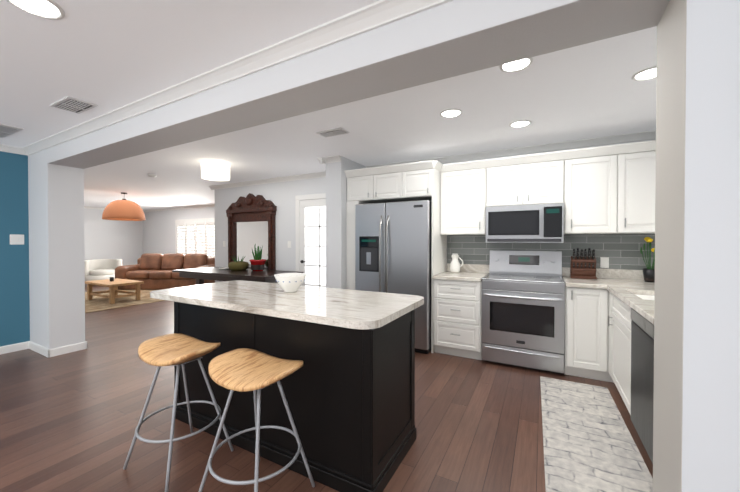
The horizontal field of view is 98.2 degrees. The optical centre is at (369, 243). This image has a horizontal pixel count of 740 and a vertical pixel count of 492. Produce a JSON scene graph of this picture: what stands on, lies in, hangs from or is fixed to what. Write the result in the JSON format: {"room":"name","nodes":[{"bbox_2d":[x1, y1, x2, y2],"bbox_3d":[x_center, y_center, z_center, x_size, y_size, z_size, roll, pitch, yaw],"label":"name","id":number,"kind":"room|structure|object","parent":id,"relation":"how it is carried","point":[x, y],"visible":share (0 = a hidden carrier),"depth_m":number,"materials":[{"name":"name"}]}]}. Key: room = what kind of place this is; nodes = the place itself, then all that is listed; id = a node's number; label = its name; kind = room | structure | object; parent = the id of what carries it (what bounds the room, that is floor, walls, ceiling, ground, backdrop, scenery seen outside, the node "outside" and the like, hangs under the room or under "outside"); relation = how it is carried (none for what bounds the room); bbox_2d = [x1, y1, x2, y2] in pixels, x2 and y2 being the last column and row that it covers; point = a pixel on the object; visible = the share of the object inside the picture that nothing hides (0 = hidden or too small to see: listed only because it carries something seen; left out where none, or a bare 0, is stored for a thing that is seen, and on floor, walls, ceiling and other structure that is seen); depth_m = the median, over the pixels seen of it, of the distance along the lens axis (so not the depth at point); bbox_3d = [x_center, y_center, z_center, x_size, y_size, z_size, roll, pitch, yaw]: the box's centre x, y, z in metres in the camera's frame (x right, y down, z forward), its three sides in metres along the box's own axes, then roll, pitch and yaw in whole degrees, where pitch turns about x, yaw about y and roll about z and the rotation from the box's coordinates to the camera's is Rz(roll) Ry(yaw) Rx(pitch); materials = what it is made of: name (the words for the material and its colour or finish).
{"room":"kitchen","nodes":[
{"label":"kitchen","id":0,"kind":"room"},
{"bbox_2d":[0,151,29,345],"bbox_3d":[-5.358,0.089,1.902,0.120,2.420,4.680,0,1,29],"label":"wall","id":1,"kind":"structure","parent":0,"point":[14,292],"depth_m":3.81,"materials":[{"name":"blue paint"}]},
{"bbox_2d":[0,144,19,153],"bbox_3d":[-5.297,-1.085,1.803,0.070,0.070,4.590,0,1,29],"label":"crown molding","id":2,"kind":"structure","parent":1,"relation":"attached to","point":[4,148],"depth_m":3.75,"materials":[{"name":"white wood"}]},
{"bbox_2d":[0,341,27,354],"bbox_3d":[-5.299,1.255,1.881,0.014,0.090,4.680,0,1,29],"label":"baseboard","id":3,"kind":"structure","parent":1,"relation":"attached to","point":[23,345],"depth_m":3.80,"materials":[{"name":"white wood"}]},
{"bbox_2d":[10,234,23,244],"bbox_3d":[-4.208,-0.051,3.824,0.010,0.120,0.120,0,1,29],"label":"switch plate","id":4,"kind":"object","parent":1,"relation":"attached to","point":[16,239],"visible":1,"depth_m":3.82,"materials":[{"name":"white plastic"}]},
{"bbox_2d":[28,149,84,348],"bbox_3d":[-3.868,0.068,3.933,0.740,2.420,0.320,0,1,29],"label":"wall column","id":5,"kind":"structure","parent":0,"point":[56,255],"depth_m":3.75,"materials":[{"name":"white paint"}]},
{"bbox_2d":[28,341,51,357],"bbox_3d":[-3.882,1.235,3.762,0.614,0.090,0.014,0,1,29],"label":"baseboard","id":6,"kind":"structure","parent":5,"relation":"attached to","point":[42,350],"depth_m":3.73,"materials":[{"name":"white wood"}]},
{"bbox_2d":[84,208,142,265],"bbox_3d":[-9.650,0.009,9.461,0.120,2.420,5.300,0,1,28],"label":"wall","id":7,"kind":"structure","parent":0,"point":[113,239],"depth_m":10.91,"materials":[{"name":"white paint"}]},
{"bbox_2d":[84,206,104,209],"bbox_3d":[-9.557,-1.165,9.421,0.070,0.070,5.100,0,1,28],"label":"crown molding","id":8,"kind":"structure","parent":7,"relation":"attached to","point":[90,207],"depth_m":10.46,"materials":[{"name":"white"}]},
{"bbox_2d":[143,207,214,254],"bbox_3d":[-5.213,0.002,10.148,7.280,2.420,0.120,0,1,28],"label":"wall","id":9,"kind":"structure","parent":0,"point":[158,231],"depth_m":11.10,"materials":[{"name":"white paint"}]},
{"bbox_2d":[143,204,214,211],"bbox_3d":[-5.258,-1.172,10.052,7.040,0.070,0.070,0,1,28],"label":"crown molding","id":10,"kind":"structure","parent":9,"relation":"attached to","point":[210,205],"depth_m":10.58,"materials":[{"name":"white"}]},
{"bbox_2d":[175,218,214,257],"bbox_3d":[-5.556,-0.049,10.238,2.230,1.500,0.044,0,1,28],"label":"window shutters","id":11,"kind":"object","parent":9,"relation":"attached to","point":[194,235],"visible":0.71,"depth_m":10.21,"materials":[{"name":"white wood"}]},
{"bbox_2d":[0,284,652,491],"bbox_3d":[-3.595,1.301,4.564,17.400,0.060,11.200,0,1,28],"label":"floor","id":12,"kind":"structure","parent":0,"point":[69,422],"depth_m":2.26,"materials":[{"name":"brown wood"}]},
{"bbox_2d":[71,341,86,348],"bbox_3d":[-3.780,1.231,4.087,0.754,0.090,0.014,0,1,29],"label":"baseboard","id":13,"kind":"structure","parent":12,"relation":"on","point":[83,345],"depth_m":3.86,"materials":[{"name":"white wood"}]},
{"bbox_2d":[84,259,122,285],"bbox_3d":[-8.000,0.848,9.602,0.879,0.740,0.920,0,1,28],"label":"armchair","id":14,"kind":"object","parent":12,"relation":"on","point":[99,269],"visible":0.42,"depth_m":9.53,"materials":[{"name":"white fabric"}]},
{"bbox_2d":[85,290,165,312],"bbox_3d":[-5.855,1.234,7.485,2.850,0.012,2.700,0,1,28],"label":"living room rug","id":15,"kind":"object","parent":12,"relation":"on","point":[95,303],"visible":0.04,"depth_m":6.86,"materials":[{"name":"fabric"}]},
{"bbox_2d":[85,278,143,303],"bbox_3d":[-5.633,1.029,7.051,1.150,0.408,0.650,0,1,28],"label":"coffee table","id":16,"kind":"object","parent":15,"relation":"on","point":[113,291],"visible":0.98,"depth_m":6.98,"materials":[{"name":"brown wood"}]},
{"bbox_2d":[115,253,214,289],"bbox_3d":[-5.529,0.743,8.895,2.450,0.940,1.000,0,1,1],"label":"sofa","id":17,"kind":"object","parent":15,"relation":"on","point":[152,271],"visible":0.65,"depth_m":8.68,"materials":[{"name":"leather"}]},
{"bbox_2d":[123,333,233,491],"bbox_3d":[-1.137,0.944,1.923,0.470,0.710,0.444,0,1,28],"label":"stool","id":18,"kind":"object","parent":12,"relation":"on","point":[176,349],"visible":0.98,"depth_m":1.88,"materials":[{"name":"brown wood"}]},
{"bbox_2d":[172,267,302,284],"bbox_3d":[-2.284,0.862,5.463,2.250,0.800,0.835,0,1,28],"label":"dining table","id":19,"kind":"object","parent":12,"relation":"on","point":[199,275],"visible":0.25,"depth_m":5.19,"materials":[{"name":"black wood"}]},
{"bbox_2d":[228,256,248,270],"bbox_3d":[-2.284,0.334,5.574,0.340,0.251,0.340,0,1,28],"label":"potted plant","id":20,"kind":"object","parent":19,"relation":"on","point":[238,265],"visible":1,"depth_m":5.46,"materials":[{"name":"green"}]},
{"bbox_2d":[249,243,265,270],"bbox_3d":[-1.920,0.225,5.490,0.270,0.471,0.270,0,1,28],"label":"potted plant","id":21,"kind":"object","parent":19,"relation":"on","point":[257,262],"visible":1,"depth_m":5.42,"materials":[{"name":"red"}]},
{"bbox_2d":[198,348,314,491],"bbox_3d":[-0.577,0.947,1.633,0.470,0.710,0.444,0,1,28],"label":"stool","id":22,"kind":"object","parent":12,"relation":"on","point":[245,370],"visible":1,"depth_m":1.59,"materials":[{"name":"brown wood"}]},
{"bbox_2d":[170,300,415,491],"bbox_3d":[-0.579,0.859,2.254,1.687,0.874,0.620,0,1,28],"label":"kitchen island","id":23,"kind":"object","parent":12,"relation":"on","point":[348,386],"depth_m":1.82,"materials":[{"name":"wood"}]},
{"bbox_2d":[150,280,423,331],"bbox_3d":[-0.679,0.398,2.424,2.036,0.040,0.864,0,1,28],"label":"island countertop","id":24,"kind":"structure","parent":23,"relation":"on","point":[339,308],"depth_m":2.12,"materials":[{"name":"white stone"}]},
{"bbox_2d":[274,273,306,291],"bbox_3d":[-0.628,0.309,2.534,0.252,0.135,0.252,0,1,28],"label":"bowl","id":25,"kind":"object","parent":24,"relation":"on","point":[290,282],"visible":0.98,"depth_m":2.46,"materials":[{"name":"white ceramic"}]},
{"bbox_2d":[346,200,360,289],"bbox_3d":[-0.090,0.326,4.527,0.194,1.891,0.599,0,1,28],"label":"tall cabinet","id":26,"kind":"object","parent":12,"relation":"on","point":[350,208],"depth_m":4.27,"materials":[{"name":"white wood"}]},
{"bbox_2d":[355,200,431,353],"bbox_3d":[0.383,0.386,4.163,0.965,1.780,0.772,0,1,28],"label":"fridge","id":27,"kind":"object","parent":12,"relation":"on","point":[392,247],"visible":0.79,"depth_m":3.82,"materials":[{"name":"silver metal"}]},
{"bbox_2d":[433,279,481,359],"bbox_3d":[1.113,0.841,3.862,0.534,0.875,0.639,0,1,28],"label":"base cabinet","id":28,"kind":"object","parent":12,"relation":"on","point":[457,306],"depth_m":3.58,"materials":[{"name":"white wood"}]},
{"bbox_2d":[432,271,489,282],"bbox_3d":[1.107,0.383,3.846,0.534,0.039,0.664,0,1,28],"label":"countertop","id":29,"kind":"structure","parent":28,"relation":"on","point":[464,276],"depth_m":3.67,"materials":[{"name":"white stone"}]},
{"bbox_2d":[450,255,462,272],"bbox_3d":[1.090,0.253,4.039,0.168,0.215,0.132,0,1,28],"label":"pitcher","id":30,"kind":"object","parent":29,"relation":"on","point":[455,266],"visible":1,"depth_m":4.00,"materials":[{"name":"white ceramic"}]},
{"bbox_2d":[481,250,564,373],"bbox_3d":[1.669,0.685,3.512,0.764,1.195,0.707,0,1,28],"label":"range","id":31,"kind":"object","parent":12,"relation":"on","point":[523,311],"visible":1,"depth_m":3.29,"materials":[{"name":"silver metal"}]},
{"bbox_2d":[563,279,599,379],"bbox_3d":[2.176,0.847,3.289,0.328,0.875,0.639,0,1,28],"label":"base cabinet","id":32,"kind":"object","parent":12,"relation":"on","point":[582,304],"depth_m":3.03,"materials":[{"name":"white wood"}]},
{"bbox_2d":[562,275,654,290],"bbox_3d":[2.456,0.391,3.119,0.978,0.039,0.664,0,1,28],"label":"countertop","id":33,"kind":"structure","parent":32,"relation":"on","point":[569,282],"depth_m":3.08,"materials":[{"name":"white stone"}]},
{"bbox_2d":[570,248,596,278],"bbox_3d":[2.263,0.205,3.408,0.230,0.325,0.186,0,1,28],"label":"knife block","id":34,"kind":"object","parent":33,"relation":"on","point":[582,267],"visible":1,"depth_m":3.36,"materials":[{"name":"brown wood"}]},
{"bbox_2d":[640,237,654,281],"bbox_3d":[2.726,0.151,3.121,0.137,0.438,0.145,0,1,28],"label":"flower pot","id":35,"kind":"object","parent":33,"relation":"on","point":[649,273],"visible":0.69,"depth_m":3.11,"materials":[{"name":"black plastic"}]},
{"bbox_2d":[540,376,652,491],"bbox_3d":[1.413,1.293,2.064,0.576,0.008,2.061,0,1,28],"label":"kitchen rug","id":36,"kind":"object","parent":12,"relation":"on","point":[589,444],"visible":0.97,"depth_m":2.06,"materials":[{"name":"white fabric"}]},
{"bbox_2d":[596,287,654,408],"bbox_3d":[2.235,0.856,2.427,0.705,0.875,0.862,0,1,28],"label":"base cabinet","id":37,"kind":"object","parent":12,"relation":"on","point":[609,325],"depth_m":2.72,"materials":[{"name":"white wood"}]},
{"bbox_2d":[628,307,653,463],"bbox_3d":[1.915,0.863,1.765,0.641,0.875,0.723,0,1,28],"label":"dishwasher","id":38,"kind":"object","parent":12,"relation":"on","point":[640,332],"depth_m":1.94,"materials":[{"name":"grey metal"}]},
{"bbox_2d":[608,283,654,326],"bbox_3d":[1.994,0.403,1.927,0.661,0.039,1.871,0,1,28],"label":"countertop","id":39,"kind":"structure","parent":38,"relation":"on","point":[644,308],"depth_m":2.22,"materials":[{"name":"white stone"}]},
{"bbox_2d":[0,0,656,209],"bbox_3d":[-3.595,-1.188,4.537,17.400,0.080,11.200,0,1,28],"label":"ceiling","id":40,"kind":"structure","parent":0,"point":[105,56],"depth_m":2.44,"materials":[{"name":"white paint"}]},
{"bbox_2d":[0,124,22,137],"bbox_3d":[-3.728,-1.124,3.133,0.550,0.018,0.340,0,1,28],"label":"ceiling vent","id":41,"kind":"object","parent":40,"relation":"in","point":[6,130],"visible":1,"depth_m":3.16,"materials":[{"name":"white"}]},
{"bbox_2d":[6,0,64,19],"bbox_3d":[-1.559,-1.111,1.487,0.210,0.010,0.210,0,1,28],"label":"recessed light","id":42,"kind":"object","parent":40,"relation":"in","point":[49,9],"visible":1,"depth_m":1.51,"materials":[{"name":"white"}]},
{"bbox_2d":[50,96,97,113],"bbox_3d":[-2.402,-1.119,2.600,0.340,0.018,0.190,0,1,28],"label":"ceiling vent","id":43,"kind":"object","parent":40,"relation":"in","point":[72,104],"visible":0.96,"depth_m":2.58,"materials":[{"name":"white metal"}]},
{"bbox_2d":[102,192,144,220],"bbox_3d":[-5.681,-0.867,7.415,0.800,0.624,0.800,0,1,28],"label":"pendant lamp","id":44,"kind":"object","parent":40,"relation":"hanging from","point":[125,210],"visible":1,"depth_m":7.17,"materials":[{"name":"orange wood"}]},
{"bbox_2d":[201,162,229,180],"bbox_3d":[-2.190,-1.036,4.554,0.370,0.224,0.370,0,1,28],"label":"drum light","id":45,"kind":"object","parent":40,"relation":"attached to","point":[215,171],"visible":1,"depth_m":4.41,"materials":[{"name":"white"}]},
{"bbox_2d":[316,127,348,137],"bbox_3d":[-0.377,-1.126,3.258,0.300,0.018,0.160,0,1,28],"label":"ceiling vent","id":46,"kind":"object","parent":40,"relation":"in","point":[333,132],"visible":1,"depth_m":3.23,"materials":[{"name":"white metal"}]},
{"bbox_2d":[440,108,461,117],"bbox_3d":[0.700,-1.125,2.769,0.190,0.010,0.190,0,1,28],"label":"recessed light","id":47,"kind":"object","parent":40,"relation":"in","point":[450,113],"visible":1,"depth_m":2.77,"materials":[{"name":"white"}]},
{"bbox_2d":[500,57,532,72],"bbox_3d":[0.909,-1.116,1.998,0.190,0.010,0.190,0,1,28],"label":"recessed light","id":48,"kind":"object","parent":40,"relation":"in","point":[517,66],"visible":0.6,"depth_m":2.01,"materials":[{"name":"white"}]},
{"bbox_2d":[509,120,530,127],"bbox_3d":[1.414,-1.127,3.020,0.190,0.010,0.190,0,1,28],"label":"recessed light","id":49,"kind":"object","parent":40,"relation":"in","point":[519,123],"visible":1,"depth_m":3.01,"materials":[{"name":"white"}]},
{"bbox_2d":[632,66,656,80],"bbox_3d":[1.843,-1.118,2.108,0.190,0.010,0.190,0,1,28],"label":"recessed light","id":50,"kind":"object","parent":40,"relation":"in","point":[649,73],"visible":0.69,"depth_m":2.12,"materials":[{"name":"white"}]},
{"bbox_2d":[326,156,365,288],"bbox_3d":[-0.312,0.061,4.582,0.250,2.420,0.730,0,1,28],"label":"wall","id":51,"kind":"structure","parent":0,"point":[336,189],"depth_m":4.26,"materials":[{"name":"white paint"}]},
{"bbox_2d":[317,157,335,163],"bbox_3d":[-0.502,-1.114,4.572,0.085,0.070,0.725,0,1,28],"label":"crown molding","id":52,"kind":"structure","parent":51,"relation":"attached to","point":[323,160],"depth_m":4.25,"materials":[{"name":"white"}]},
{"bbox_2d":[47,0,669,168],"bbox_3d":[-1.230,-1.009,2.448,5.302,0.235,0.320,0,1,29],"label":"header beam","id":53,"kind":"structure","parent":0,"point":[453,38],"depth_m":1.63,"materials":[{"name":"white paint"}]},
{"bbox_2d":[20,0,452,155],"bbox_3d":[-0.296,-1.083,1.702,8.900,0.070,0.070,0,1,29],"label":"crown molding","id":54,"kind":"structure","parent":53,"relation":"attached to","point":[375,15],"depth_m":1.89,"materials":[{"name":"white wood"}]},
{"bbox_2d":[214,139,655,282],"bbox_3d":[0.031,0.058,4.892,7.180,2.420,0.140,0,1,28],"label":"wall","id":55,"kind":"structure","parent":0,"point":[281,196],"depth_m":5.68,"materials":[{"name":"white paint"}]},
{"bbox_2d":[226,193,276,269],"bbox_3d":[-2.234,-0.191,5.957,1.240,1.495,0.125,0,1,28],"label":"mirror","id":56,"kind":"object","parent":55,"relation":"attached to","point":[251,219],"visible":0.77,"depth_m":5.96,"materials":[{"name":"brown wood"}]},
{"bbox_2d":[209,171,325,189],"bbox_3d":[-1.761,-1.126,5.725,3.395,0.070,0.070,0,1,28],"label":"crown molding","id":57,"kind":"structure","parent":55,"relation":"attached to","point":[319,174],"depth_m":5.72,"materials":[{"name":"white"}]},
{"bbox_2d":[295,193,325,286],"bbox_3d":[-0.836,0.222,5.247,1.020,2.085,0.058,0,1,28],"label":"door","id":58,"kind":"structure","parent":55,"relation":"attached to","point":[310,217],"depth_m":5.34,"materials":[{"name":"white painted wood"}]},
{"bbox_2d":[345,164,416,203],"bbox_3d":[0.200,-0.769,4.359,0.852,0.404,0.599,0,1,28],"label":"upper cabinet","id":59,"kind":"object","parent":55,"relation":"attached to","point":[381,184],"depth_m":4.09,"materials":[{"name":"white wood"}]},
{"bbox_2d":[405,160,440,203],"bbox_3d":[0.685,-0.766,4.098,0.443,0.404,0.599,0,1,28],"label":"upper cabinet","id":60,"kind":"object","parent":55,"relation":"attached to","point":[422,178],"depth_m":3.82,"materials":[{"name":"white wood"}]},
{"bbox_2d":[437,160,492,235],"bbox_3d":[1.209,-0.539,3.965,0.605,0.855,0.339,0,1,28],"label":"upper cabinet","id":61,"kind":"object","parent":55,"relation":"attached to","point":[466,187],"depth_m":3.82,"materials":[{"name":"white wood"}]},
{"bbox_2d":[366,130,655,167],"bbox_3d":[1.495,-1.108,3.971,3.500,0.070,0.070,0,1,28],"label":"crown molding","id":62,"kind":"structure","parent":55,"relation":"attached to","point":[629,137],"depth_m":3.68,"materials":[{"name":"white"}]},
{"bbox_2d":[493,150,564,205],"bbox_3d":[1.760,-0.694,3.667,0.768,0.540,0.339,0,1,28],"label":"upper cabinet","id":63,"kind":"object","parent":55,"relation":"attached to","point":[538,178],"depth_m":3.49,"materials":[{"name":"white wood"}]},
{"bbox_2d":[486,203,563,242],"bbox_3d":[1.737,-0.216,3.628,0.764,0.410,0.438,0,1,28],"label":"microwave","id":64,"kind":"object","parent":63,"relation":"attached to","point":[539,223],"visible":1,"depth_m":3.45,"materials":[{"name":"silver metal"}]},
{"bbox_2d":[448,263,643,278],"bbox_3d":[2.032,0.315,3.712,2.288,0.100,0.020,0,1,28],"label":"backsplash","id":65,"kind":"structure","parent":55,"relation":"attached to","point":[600,273],"depth_m":3.44,"materials":[{"name":"white stone"}]},
{"bbox_2d":[447,234,654,269],"bbox_3d":[2.036,0.128,3.726,2.297,0.473,0.009,0,1,28],"label":"tile backsplash","id":66,"kind":"structure","parent":55,"relation":"attached to","point":[621,251],"depth_m":3.57,"materials":[{"name":"grey tile"}]},
{"bbox_2d":[600,257,608,267],"bbox_3d":[2.525,0.203,3.452,0.075,0.115,0.010,0,1,28],"label":"electrical outlet plate","id":67,"kind":"object","parent":66,"relation":"attached to","point":[604,262],"visible":1,"depth_m":3.45,"materials":[{"name":"white plastic"}]},
{"bbox_2d":[564,144,628,233],"bbox_3d":[2.295,-0.533,3.381,0.567,0.855,0.339,0,1,28],"label":"upper cabinet","id":68,"kind":"object","parent":55,"relation":"attached to","point":[608,189],"depth_m":3.20,"materials":[{"name":"white wood"}]},
{"bbox_2d":[629,140,655,233],"bbox_3d":[2.703,-0.531,3.161,0.594,0.855,0.339,0,1,28],"label":"upper cabinet","id":69,"kind":"object","parent":55,"relation":"attached to","point":[642,155],"depth_m":3.04,"materials":[{"name":"white wood"}]},
{"bbox_2d":[653,0,739,491],"bbox_3d":[2.383,0.105,0.441,2.980,2.420,0.320,0,1,29],"label":"wall","id":70,"kind":"structure","parent":0,"point":[696,425],"depth_m":1.01,"materials":[{"name":"white paint"}]}
]}

